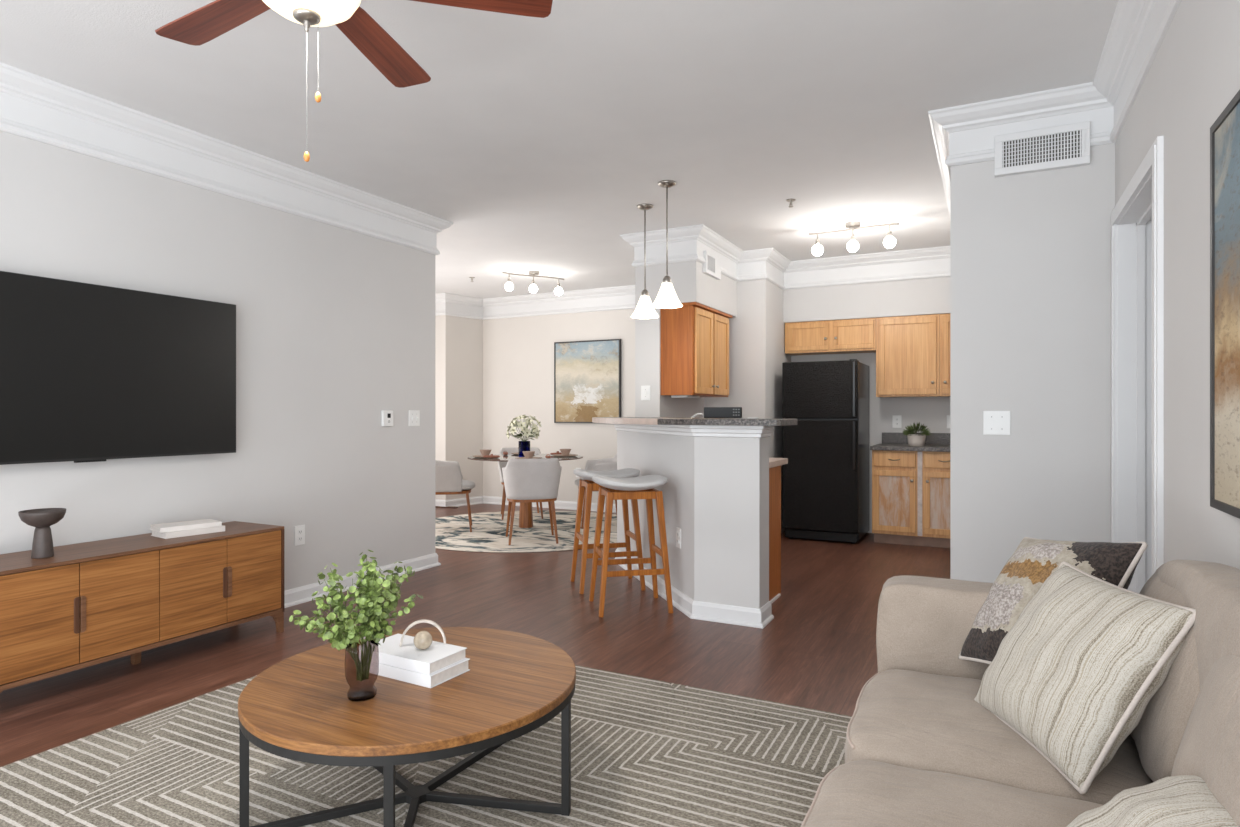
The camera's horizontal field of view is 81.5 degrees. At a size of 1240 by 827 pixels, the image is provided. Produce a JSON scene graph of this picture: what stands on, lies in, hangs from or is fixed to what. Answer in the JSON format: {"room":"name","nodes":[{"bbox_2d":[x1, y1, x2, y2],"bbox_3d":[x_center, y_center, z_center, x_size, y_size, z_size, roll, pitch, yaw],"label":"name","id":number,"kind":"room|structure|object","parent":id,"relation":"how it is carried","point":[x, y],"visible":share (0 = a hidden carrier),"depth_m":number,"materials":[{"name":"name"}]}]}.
{"room":"living room","nodes":[
{"label":"living room","id":0,"kind":"room"},
{"bbox_2d":[0,130,434,590],"bbox_3d":[-3.073,-0.160,2.749,0.120,2.740,6.780,0,0,27],"label":"wall","id":1,"kind":"structure","parent":0,"point":[335,326],"depth_m":4.38,"materials":[{"name":"paint"}]},
{"bbox_2d":[0,271,235,464],"bbox_3d":[-2.572,-0.196,3.504,0.081,0.859,1.462,0,0,27],"label":"television","id":2,"kind":"object","parent":1,"relation":"attached to","point":[89,372],"visible":1,"depth_m":3.54,"materials":[{"name":"black plastic"}]},
{"bbox_2d":[0,62,452,254],"bbox_3d":[-3.051,-1.397,2.792,0.316,0.266,6.878,0,0,27],"label":"crown molding","id":3,"kind":"structure","parent":1,"relation":"attached to","point":[32,106],"depth_m":3.94,"materials":[{"name":"paint"}]},
{"bbox_2d":[295,525,304,545],"bbox_3d":[-2.047,0.778,4.605,0.010,0.125,0.075,0,0,27],"label":"wall outlet","id":4,"kind":"object","parent":1,"relation":"attached to","point":[299,530],"visible":1,"depth_m":4.60,"materials":[{"name":"white plastic"}]},
{"bbox_2d":[284,553,440,607],"bbox_3d":[-3.067,1.160,2.762,0.180,0.100,6.810,0,0,27],"label":"baseboard","id":5,"kind":"structure","parent":1,"relation":"attached to","point":[295,596],"depth_m":4.92,"materials":[{"name":"paint"}]},
{"bbox_2d":[381,410,392,425],"bbox_3d":[-1.700,0.035,5.264,0.024,0.116,0.100,0,0,27],"label":"thermostat","id":6,"kind":"object","parent":1,"relation":"attached to","point":[386,415],"visible":1,"depth_m":5.25,"materials":[{"name":"white plastic"}]},
{"bbox_2d":[409,410,419,425],"bbox_3d":[-1.573,0.035,5.519,0.016,0.120,0.115,0,0,27],"label":"light switch","id":7,"kind":"object","parent":1,"relation":"attached to","point":[414,415],"visible":1,"depth_m":5.52,"materials":[{"name":"white plastic"}]},
{"bbox_2d":[435,315,482,499],"bbox_3d":[-2.359,-0.160,9.729,0.910,2.740,0.750,0,0,27],"label":"wall","id":8,"kind":"structure","parent":0,"point":[458,340],"depth_m":9.42,"materials":[{"name":"paint"}]},
{"bbox_2d":[0,504,949,766],"bbox_3d":[-0.611,1.260,3.406,10.200,0.100,10.500,0,0,27],"label":"floor","id":9,"kind":"structure","parent":0,"point":[819,648],"depth_m":3.85,"materials":[{"name":"brown wood"}]},
{"bbox_2d":[0,521,283,692],"bbox_3d":[-2.360,0.917,3.481,0.429,0.585,1.365,0,0,27],"label":"sideboard","id":10,"kind":"object","parent":9,"relation":"on","point":[87,604],"visible":1,"depth_m":3.29,"materials":[{"name":"brown wood"}]},
{"bbox_2d":[18,508,65,558],"bbox_3d":[-2.514,0.523,3.136,0.164,0.203,0.164,0,0,27],"label":"pedestal bowl","id":11,"kind":"object","parent":10,"relation":"on","point":[42,519],"visible":1,"depth_m":3.11,"materials":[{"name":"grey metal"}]},
{"bbox_2d":[151,525,224,538],"bbox_3d":[-2.248,0.610,3.752,0.171,0.030,0.290,0,0,35],"label":"book","id":12,"kind":"object","parent":10,"relation":"on","point":[166,535],"visible":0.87,"depth_m":3.67,"materials":[{"name":"white paper"}]},
{"bbox_2d":[150,519,221,532],"bbox_3d":[-2.257,0.583,3.746,0.166,0.024,0.285,0,0,41],"label":"book","id":13,"kind":"object","parent":12,"relation":"on","point":[203,523],"visible":1,"depth_m":3.70,"materials":[{"name":"white paper"}]},
{"bbox_2d":[0,665,851,826],"bbox_3d":[-0.562,1.204,2.062,3.085,0.012,2.755,0,0,27],"label":"area rug","id":14,"kind":"object","parent":9,"relation":"on","point":[645,752],"visible":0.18,"depth_m":2.42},
{"bbox_2d":[238,627,575,826],"bbox_3d":[-0.631,1.004,2.240,0.986,0.389,0.986,0,0,27],"label":"coffee table","id":15,"kind":"object","parent":14,"relation":"on","point":[299,708],"visible":0.9,"depth_m":2.04,"materials":[{"name":"brown wood"}]},
{"bbox_2d":[345,637,378,701],"bbox_3d":[-0.738,0.725,2.059,0.094,0.168,0.094,0,0,27],"label":"glass vase","id":16,"kind":"object","parent":15,"relation":"on","point":[361,661],"visible":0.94,"depth_m":2.02,"materials":[{"name":"brown glass"}]},
{"bbox_2d":[289,550,423,650],"bbox_3d":[-0.755,0.577,2.060,0.349,0.369,0.276,0,0,-28],"label":"plant","id":17,"kind":"object","parent":16,"relation":"in","point":[371,598],"visible":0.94,"depth_m":2.04,"materials":[{"name":"green plant"}]},
{"bbox_2d":[378,658,469,687],"bbox_3d":[-0.650,0.791,2.270,0.312,0.036,0.172,0,0,29],"label":"book","id":18,"kind":"object","parent":15,"relation":"on","point":[429,681],"visible":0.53,"depth_m":2.18,"materials":[{"name":"white paper"}]},
{"bbox_2d":[378,634,466,674],"bbox_3d":[-0.653,0.755,2.269,0.302,0.034,0.165,0,0,29],"label":"book","id":19,"kind":"object","parent":18,"relation":"on","point":[439,656],"visible":0.77,"depth_m":2.21,"materials":[{"name":"white paper"}]},
{"bbox_2d":[414,631,431,649],"bbox_3d":[-0.616,0.710,2.253,0.057,0.057,0.057,0,0,27],"label":"ball ornament","id":20,"kind":"object","parent":19,"relation":"on","point":[422,640],"visible":1,"depth_m":2.23,"materials":[{"name":"beige stone"}]},
{"bbox_2d":[400,619,445,646],"bbox_3d":[-0.627,0.697,2.294,0.142,0.079,0.016,0,0,-11],"label":"ornament","id":21,"kind":"object","parent":19,"relation":"on","point":[435,624],"visible":1,"depth_m":2.29,"materials":[{"name":"ceramic"}]},
{"bbox_2d":[435,506,457,507],"bbox_3d":[-2.431,1.201,9.294,0.723,0.018,0.063,0,0,15],"label":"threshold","id":22,"kind":"object","parent":9,"relation":"on","point":[435,506],"visible":0.36,"depth_m":9.23,"materials":[{"name":"brown wood"}]},
{"bbox_2d":[435,510,616,552],"bbox_3d":[-0.972,1.204,7.583,2.660,0.011,2.660,0,0,27],"label":"round rug","id":23,"kind":"object","parent":9,"relation":"on","point":[488,534],"visible":0.58,"depth_m":7.25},
{"bbox_2d":[435,460,474,531],"bbox_3d":[-1.793,0.805,7.446,0.580,0.791,0.556,0,0,-11],"label":"dining chair","id":24,"kind":"object","parent":23,"relation":"on","point":[449,480],"visible":0.55,"depth_m":7.22,"materials":[{"name":"grey fabric"}]},
{"bbox_2d":[462,480,474,489],"bbox_3d":[-1.749,0.744,7.454,0.490,0.108,0.450,0,0,-11],"label":"seat cushion","id":25,"kind":"object","parent":24,"relation":"on","point":[466,485],"depth_m":7.33,"materials":[{"name":"grey fabric"}]},
{"bbox_2d":[498,447,542,519],"bbox_3d":[-1.153,0.805,8.404,0.556,0.791,0.580,0,0,-11],"label":"dining chair","id":26,"kind":"object","parent":23,"relation":"on","point":[501,465],"visible":0.15,"depth_m":8.54,"materials":[{"name":"grey fabric"}]},
{"bbox_2d":[468,454,582,527],"bbox_3d":[-0.994,0.828,7.605,1.207,0.742,1.207,0,0,27],"label":"dining table","id":27,"kind":"object","parent":23,"relation":"on","point":[525,512],"visible":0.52,"depth_m":7.54,"materials":[{"name":"brown wood"}]},
{"bbox_2d":[483,454,499,457],"bbox_3d":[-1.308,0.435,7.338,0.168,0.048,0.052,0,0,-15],"label":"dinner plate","id":28,"kind":"object","parent":27,"relation":"on","point":[490,455],"visible":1,"depth_m":7.32,"materials":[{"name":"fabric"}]},
{"bbox_2d":[518,441,529,456],"bbox_3d":[-1.011,0.374,7.614,0.124,0.165,0.124,0,0,27],"label":"vase","id":29,"kind":"object","parent":27,"relation":"on","point":[522,445],"visible":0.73,"depth_m":7.56,"materials":[{"name":"blue glass"}]},
{"bbox_2d":[507,415,540,440],"bbox_3d":[-1.015,0.223,7.615,0.383,0.427,0.350,0,0,-39],"label":"lily bouquet","id":30,"kind":"object","parent":29,"relation":"in","point":[534,432],"visible":0.99,"depth_m":7.56,"materials":[{"name":"beige plant"}]},
{"bbox_2d":[516,457,541,458],"bbox_3d":[-0.911,0.449,7.193,0.272,0.015,0.272,0,0,27],"label":"dinner plate","id":31,"kind":"object","parent":27,"relation":"on","point":[516,457],"visible":0.7,"depth_m":7.22,"materials":[{"name":"beige ceramic"}]},
{"bbox_2d":[522,451,534,458],"bbox_3d":[-0.911,0.415,7.193,0.128,0.072,0.128,0,0,27],"label":"clay bowl","id":32,"kind":"object","parent":31,"relation":"on","point":[528,454],"visible":0.97,"depth_m":7.16,"materials":[{"name":"beige ceramic"}]},
{"bbox_2d":[553,454,576,456],"bbox_3d":[-0.582,0.449,7.688,0.272,0.015,0.272,0,0,27],"label":"dinner plate","id":33,"kind":"object","parent":27,"relation":"on","point":[556,455],"visible":0.93,"depth_m":7.62,"materials":[{"name":"beige ceramic"}]},
{"bbox_2d":[560,449,570,455],"bbox_3d":[-0.582,0.415,7.688,0.128,0.072,0.128,0,0,27],"label":"clay bowl","id":34,"kind":"object","parent":33,"relation":"on","point":[565,452],"visible":1,"depth_m":7.65,"materials":[{"name":"beige ceramic"}]},
{"bbox_3d":[-1.405,0.449,7.523,0.272,0.015,0.272,0,0,27],"label":"dinner plate","id":35,"kind":"object","parent":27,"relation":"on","visible":0},
{"bbox_2d":[480,449,490,456],"bbox_3d":[-1.405,0.415,7.523,0.128,0.072,0.128,0,0,27],"label":"clay bowl","id":36,"kind":"object","parent":35,"relation":"on","point":[484,452],"visible":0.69,"depth_m":7.48,"materials":[{"name":"beige ceramic"}]},
{"bbox_2d":[502,458,561,544],"bbox_3d":[-0.834,0.805,6.806,0.556,0.791,0.580,0,0,-11],"label":"dining chair","id":37,"kind":"object","parent":23,"relation":"on","point":[525,480],"visible":1,"depth_m":6.58,"materials":[{"name":"white fabric"}]},
{"bbox_2d":[575,454,616,528],"bbox_3d":[-0.195,0.805,7.765,0.580,0.791,0.556,0,0,-11],"label":"dining chair","id":38,"kind":"object","parent":23,"relation":"on","point":[607,464],"visible":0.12,"depth_m":7.54,"materials":[{"name":"grey fabric"}]},
{"bbox_2d":[575,478,585,487],"bbox_3d":[-0.238,0.744,7.756,0.490,0.108,0.450,0,0,-11],"label":"seat cushion","id":39,"kind":"object","parent":38,"relation":"on","point":[576,481],"depth_m":7.66,"materials":[{"name":"grey fabric"}]},
{"bbox_2d":[570,468,645,593],"bbox_3d":[-0.097,0.801,5.081,0.455,0.821,0.500,0,0,-13],"label":"bar stool","id":40,"kind":"object","parent":9,"relation":"on","point":[590,485],"visible":0.86,"depth_m":4.93,"materials":[{"name":"orange wood"}]},
{"bbox_2d":[589,475,672,616],"bbox_3d":[0.057,0.801,4.527,0.455,0.821,0.500,0,0,-11],"label":"bar stool","id":41,"kind":"object","parent":9,"relation":"on","point":[642,487],"visible":1,"depth_m":4.37,"materials":[{"name":"orange wood"}]},
{"bbox_2d":[769,465,780,603],"bbox_3d":[0.610,0.776,4.760,0.794,0.868,0.615,0,0,27],"label":"base cabinet","id":42,"kind":"object","parent":9,"relation":"on","point":[774,472],"visible":0.25,"depth_m":4.70,"materials":[{"name":"orange wood"}]},
{"bbox_2d":[769,458,787,467],"bbox_3d":[0.605,0.321,4.780,0.864,0.038,0.645,0,0,27],"label":"countertop","id":43,"kind":"structure","parent":42,"relation":"on","point":[773,462],"depth_m":4.67,"materials":[{"name":"beige stone"}]},
{"bbox_2d":[782,359,868,543],"bbox_3d":[2.029,0.354,7.066,0.700,1.712,0.775,0,0,27],"label":"refrigerator","id":44,"kind":"object","parent":9,"relation":"on","point":[825,477],"visible":0.94,"depth_m":6.76,"materials":[{"name":"black metal"}]},
{"bbox_2d":[872,450,949,547],"bbox_3d":[2.827,0.776,6.776,0.795,0.868,0.643,0,0,27],"label":"base cabinet","id":45,"kind":"object","parent":9,"relation":"on","point":[911,489],"visible":0.82,"depth_m":6.55,"materials":[{"name":"brown wood"}]},
{"bbox_2d":[870,432,949,451],"bbox_3d":[2.823,0.265,6.778,0.805,0.150,0.638,0,0,27],"label":"countertop","id":46,"kind":"structure","parent":45,"relation":"on","point":[934,442],"depth_m":6.96,"materials":[{"name":"grey stone"}]},
{"bbox_2d":[902,423,930,446],"bbox_3d":[2.724,0.186,6.606,0.264,0.231,0.261,0,0,27],"label":"potted plant","id":47,"kind":"object","parent":46,"relation":"on","point":[914,439],"visible":1,"depth_m":6.56,"materials":[{"name":"green plant"}]},
{"bbox_2d":[800,560,1239,826],"bbox_3d":[0.663,0.761,1.082,0.845,0.891,2.439,0,0,27],"label":"sofa","id":48,"kind":"object","parent":9,"relation":"on","point":[921,751],"visible":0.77,"depth_m":1.49,"materials":[{"name":"beige fabric"}]},
{"bbox_2d":[803,761,1099,826],"bbox_3d":[0.604,0.834,1.179,0.645,0.212,0.746,0,0,27],"label":"seat cushion","id":49,"kind":"object","parent":48,"relation":"on","point":[867,793],"depth_m":1.38,"materials":[{"name":"beige fabric"}]},
{"bbox_2d":[845,670,1153,805],"bbox_3d":[0.914,0.835,1.784,0.648,0.218,0.625,0,0,27],"label":"seat cushion","id":50,"kind":"object","parent":48,"relation":"on","point":[932,720],"depth_m":1.65,"materials":[{"name":"beige fabric"}]},
{"bbox_2d":[958,537,1147,663],"bbox_3d":[1.138,0.512,1.925,0.278,0.394,0.455,0,0,-11],"label":"throw cushion","id":51,"kind":"object","parent":48,"relation":"on","point":[1034,560],"visible":0.59,"depth_m":1.93,"materials":[{"name":"multicoloured fabric"}]},
{"bbox_2d":[974,562,1193,793],"bbox_3d":[1.016,0.563,1.624,0.276,0.375,0.430,0,0,1],"label":"throw cushion","id":52,"kind":"object","parent":48,"relation":"on","point":[1083,661],"visible":1,"depth_m":1.50,"materials":[{"name":"beige fabric"}]},
{"bbox_2d":[1066,775,1233,826],"bbox_3d":[0.799,0.663,1.029,0.275,0.232,0.429,0,0,19],"label":"throw cushion","id":53,"kind":"object","parent":48,"relation":"on","point":[1182,800],"visible":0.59,"depth_m":1.07,"materials":[{"name":"beige fabric"}]},
{"bbox_2d":[1128,575,1196,780],"bbox_3d":[1.252,0.561,1.612,0.214,0.423,0.617,0,0,27],"label":"cushion","id":54,"kind":"object","parent":48,"relation":"on","point":[1154,744],"depth_m":1.43,"materials":[{"name":"beige fabric"}]},
{"bbox_2d":[1173,647,1239,826],"bbox_3d":[0.941,0.561,1.001,0.209,0.422,0.737,0,0,27],"label":"cushion","id":55,"kind":"object","parent":48,"relation":"on","point":[1208,744],"depth_m":1.14,"materials":[{"name":"beige fabric"}]},
{"bbox_2d":[0,0,1117,298],"bbox_3d":[-0.611,-1.580,3.406,10.200,0.100,10.500,0,0,27],"label":"ceiling","id":56,"kind":"structure","parent":0,"point":[541,141],"depth_m":3.48,"materials":[{"name":"paint"}]},
{"bbox_2d":[155,0,552,161],"bbox_3d":[-0.888,-1.107,1.971,1.256,0.847,1.302,0,0,27],"label":"ceiling fan","id":57,"kind":"object","parent":56,"relation":"hanging from","point":[200,26],"visible":1,"depth_m":2.16,"materials":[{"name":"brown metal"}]},
{"bbox_2d":[502,271,563,295],"bbox_3d":[-0.927,-1.413,7.768,0.730,0.234,0.119,0,0,-31],"label":"track light","id":58,"kind":"object","parent":56,"relation":"attached to","point":[509,286],"visible":1,"depth_m":7.73,"materials":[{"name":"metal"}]},
{"bbox_2d":[631,204,658,318],"bbox_3d":[0.184,-1.121,5.309,0.210,0.818,0.210,0,0,27],"label":"pendant lamp","id":59,"kind":"object","parent":56,"relation":"hanging from","point":[644,310],"visible":0.98,"depth_m":5.28,"materials":[{"name":"white glass"}]},
{"bbox_2d":[651,180,682,307],"bbox_3d":[0.312,-1.121,4.779,0.210,0.818,0.210,0,0,27],"label":"pendant lamp","id":60,"kind":"object","parent":56,"relation":"hanging from","point":[667,297],"visible":1,"depth_m":4.75,"materials":[{"name":"white glass"}]},
{"bbox_2d":[786,199,794,207],"bbox_3d":[1.225,-1.505,5.160,0.064,0.050,0.064,0,0,27],"label":"sprinkler head","id":61,"kind":"object","parent":56,"relation":"attached to","point":[787,200],"visible":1,"depth_m":5.15},
{"bbox_2d":[809,221,898,255],"bbox_3d":[1.871,-1.413,5.785,0.700,0.234,0.120,0,0,27],"label":"track light","id":62,"kind":"object","parent":56,"relation":"attached to","point":[889,241],"visible":1,"depth_m":5.75,"materials":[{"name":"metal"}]},
{"bbox_2d":[483,309,634,503],"bbox_3d":[-0.309,-0.160,9.013,3.810,2.740,0.150,0,0,27],"label":"wall","id":63,"kind":"structure","parent":0,"point":[518,352],"depth_m":9.28,"materials":[{"name":"paint"}]},
{"bbox_2d":[435,496,615,512],"bbox_3d":[-0.901,1.160,8.879,4.280,0.100,0.630,0,0,27],"label":"baseboard","id":64,"kind":"structure","parent":63,"relation":"attached to","point":[569,505],"depth_m":9.30,"materials":[{"name":"paint"}]},
{"bbox_2d":[554,339,620,422],"bbox_3d":[-0.411,-0.393,8.958,0.940,1.025,0.040,0,0,27],"label":"framed painting","id":65,"kind":"object","parent":63,"relation":"attached to","point":[587,374],"visible":0.83,"depth_m":8.95,"materials":[{"name":"paint"}]},
{"bbox_2d":[635,264,703,417],"bbox_3d":[0.741,-0.160,7.141,0.230,2.740,2.220,0,0,27],"label":"wall","id":66,"kind":"structure","parent":0,"point":[647,331],"depth_m":6.17,"materials":[{"name":"paint"}]},
{"bbox_2d":[641,386,649,399],"bbox_3d":[0.217,-0.175,6.153,0.085,0.125,0.016,0,0,27],"label":"light switch","id":67,"kind":"object","parent":66,"relation":"attached to","point":[645,390],"visible":1,"depth_m":6.15,"materials":[{"name":"white plastic"}]},
{"bbox_2d":[661,302,732,396],"bbox_3d":[0.707,-0.539,6.453,0.338,0.769,0.955,0,0,27],"label":"upper cabinet","id":68,"kind":"object","parent":66,"relation":"attached to","point":[694,335],"visible":0.99,"depth_m":6.10,"materials":[{"name":"orange wood"}]},
{"bbox_2d":[671,395,699,397],"bbox_3d":[0.568,-0.144,6.235,0.150,0.019,0.290,0,0,27],"label":"light","id":69,"kind":"object","parent":68,"relation":"attached to","point":[672,396],"visible":0.99,"depth_m":6.12,"materials":[{"name":"white plastic"}]},
{"bbox_2d":[617,431,768,608],"bbox_3d":[0.383,0.639,5.122,0.420,1.142,2.217,0,0,-18],"label":"wall","id":70,"kind":"structure","parent":0,"point":[716,489],"depth_m":4.24,"materials":[{"name":"paint"}]},
{"bbox_2d":[676,527,680,548],"bbox_3d":[0.367,0.780,4.517,0.010,0.125,0.075,0,0,-16],"label":"wall outlet","id":71,"kind":"object","parent":70,"relation":"attached to","point":[678,530],"visible":1,"depth_m":4.51,"materials":[{"name":"white plastic"}]},
{"bbox_2d":[614,424,773,437],"bbox_3d":[0.330,0.104,5.084,0.464,0.072,2.280,0,0,-22],"label":"trim","id":72,"kind":"structure","parent":70,"relation":"attached to","point":[721,431],"depth_m":4.23,"materials":[{"name":"paint"}]},
{"bbox_2d":[615,549,773,628],"bbox_3d":[0.491,1.160,6.150,1.064,0.100,4.156,0,0,3],"label":"baseboard","id":73,"kind":"structure","parent":70,"relation":"attached to","point":[714,612],"depth_m":4.21,"materials":[{"name":"paint"}]},
{"bbox_2d":[592,417,796,425],"bbox_3d":[0.313,0.050,5.075,0.866,0.038,2.501,0,0,-20],"label":"countertop","id":74,"kind":"structure","parent":70,"relation":"on","point":[608,420],"depth_m":4.23,"materials":[{"name":"grey stone"}]},
{"bbox_2d":[704,407,741,417],"bbox_3d":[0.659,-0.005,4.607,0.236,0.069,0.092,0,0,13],"label":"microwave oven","id":75,"kind":"object","parent":74,"relation":"on","point":[709,412],"visible":1,"depth_m":4.56,"materials":[{"name":"plastic"}]},
{"bbox_2d":[660,261,736,316],"bbox_3d":[0.727,-1.228,6.502,0.330,0.605,1.070,0,0,27],"label":"wall","id":76,"kind":"structure","parent":0,"point":[688,279],"depth_m":6.08,"materials":[{"name":"paint"}]},
{"bbox_2d":[703,250,720,279],"bbox_3d":[0.798,-1.282,6.240,0.034,0.185,0.370,0,0,27],"label":"air vent","id":77,"kind":"object","parent":76,"relation":"in","point":[712,265],"visible":1,"depth_m":6.21,"materials":[{"name":"metal"}]},
{"bbox_2d":[704,279,790,532],"bbox_3d":[1.323,-0.160,7.354,0.610,2.740,0.990,0,0,27],"label":"wall","id":78,"kind":"structure","parent":0,"point":[757,355],"depth_m":6.88,"materials":[{"name":"paint"}]},
{"bbox_2d":[783,277,949,322],"bbox_3d":[2.501,-1.230,7.119,1.700,0.600,0.330,0,0,27],"label":"wall","id":79,"kind":"structure","parent":0,"point":[928,296],"depth_m":6.98,"materials":[{"name":"paint"}]},
{"bbox_2d":[791,353,949,532],"bbox_3d":[2.341,-0.160,7.476,2.310,2.740,0.160,0,0,27],"label":"wall","id":80,"kind":"structure","parent":0,"point":[932,412],"depth_m":7.21,"materials":[{"name":"paint"}]},
{"bbox_2d":[620,224,949,289],"bbox_3d":[1.495,-1.397,6.688,3.166,0.266,1.186,0,0,-17],"label":"crown molding","id":81,"kind":"structure","parent":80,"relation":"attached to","point":[687,243],"depth_m":6.78,"materials":[{"name":"paint"}]},
{"bbox_2d":[785,318,875,355],"bbox_3d":[2.142,-0.771,7.291,0.885,0.313,0.353,0,0,27],"label":"upper cabinet","id":82,"kind":"object","parent":80,"relation":"attached to","point":[846,336],"visible":1,"depth_m":7.17,"materials":[{"name":"brown wood"}]},
{"bbox_2d":[892,415,901,427],"bbox_3d":[2.757,0.080,7.168,0.085,0.125,0.010,0,0,27],"label":"wall outlet","id":83,"kind":"object","parent":80,"relation":"attached to","point":[896,419],"visible":1,"depth_m":7.17,"materials":[{"name":"white plastic"}]},
{"bbox_2d":[876,314,940,396],"bbox_3d":[2.788,-0.545,6.959,0.562,0.766,0.353,0,0,27],"label":"upper cabinet","id":84,"kind":"object","parent":80,"relation":"attached to","point":[907,347],"visible":1,"depth_m":6.84,"materials":[{"name":"brown wood"}]},
{"bbox_2d":[882,432,949,444],"bbox_3d":[2.975,0.246,7.046,0.780,0.112,0.023,0,0,27],"label":"backsplash","id":85,"kind":"structure","parent":80,"relation":"attached to","point":[887,437],"depth_m":7.05,"materials":[{"name":"grey stone"}]},
{"bbox_2d":[940,313,949,396],"bbox_3d":[3.143,-0.545,6.776,0.233,0.766,0.353,0,0,27],"label":"upper cabinet","id":86,"kind":"object","parent":80,"relation":"attached to","point":[944,318],"visible":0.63,"depth_m":6.68,"materials":[{"name":"brown wood"}]},
{"bbox_2d":[947,415,949,427],"bbox_3d":[3.196,0.080,6.942,0.085,0.125,0.010,0,0,27],"label":"wall outlet","id":87,"kind":"object","parent":80,"relation":"attached to","point":[948,416],"visible":0.28,"depth_m":6.95,"materials":[{"name":"white plastic"}]},
{"bbox_2d":[950,143,1114,582],"bbox_3d":[2.823,-0.160,5.121,0.700,2.740,3.590,0,0,27],"label":"wall","id":88,"kind":"structure","parent":0,"point":[1030,253],"depth_m":3.52,"materials":[{"name":"paint"}]},
{"bbox_2d":[983,411,1010,434],"bbox_3d":[1.874,0.047,3.581,0.120,0.120,0.016,0,0,27],"label":"light switch","id":89,"kind":"object","parent":88,"relation":"attached to","point":[994,422],"visible":1,"depth_m":3.58,"materials":[{"name":"white plastic"}]},
{"bbox_2d":[995,121,1089,176],"bbox_3d":[2.036,-1.275,3.483,0.398,0.196,0.043,0,0,27],"label":"air vent","id":90,"kind":"object","parent":88,"relation":"in","point":[1064,146],"visible":1,"depth_m":3.47,"materials":[{"name":"metal"}]},
{"bbox_2d":[1115,0,1239,568],"bbox_3d":[0.948,-0.160,0.553,0.140,2.740,6.550,0,0,27],"label":"wall","id":91,"kind":"structure","parent":0,"point":[1193,75],"depth_m":2.13,"materials":[{"name":"paint"}]},
{"bbox_2d":[928,0,1180,216],"bbox_3d":[1.241,-1.397,2.150,0.798,0.266,9.660,0,0,27],"label":"crown molding","id":92,"kind":"structure","parent":91,"relation":"attached to","point":[962,134],"depth_m":3.39,"materials":[{"name":"paint"}]},
{"bbox_2d":[1111,136,1163,593],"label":"door frame","id":93,"kind":"structure","parent":91,"relation":"in","point":[1137,219],"depth_m":3.21,"materials":[{"name":"paint"}]},
{"bbox_2d":[1210,90,1239,518],"bbox_3d":[1.260,-0.239,1.352,0.035,0.938,0.957,0,0,27],"label":"framed painting","id":94,"kind":"object","parent":91,"relation":"attached to","point":[1225,131],"visible":1,"depth_m":1.69,"materials":[{"name":"painted canvas"},{"name":"black wood"}]},
{"bbox_3d":[-3.767,-0.160,8.148,0.150,2.740,4.850,0,0,27],"label":"wall","id":95,"kind":"structure","parent":0,"visible":0},
{"bbox_2d":[435,285,634,319],"bbox_3d":[-1.287,-1.397,8.128,4.280,0.266,2.318,0,0,27],"label":"crown molding","id":96,"kind":"structure","parent":95,"relation":"attached to","point":[620,297],"depth_m":9.24,"materials":[{"name":"paint"}]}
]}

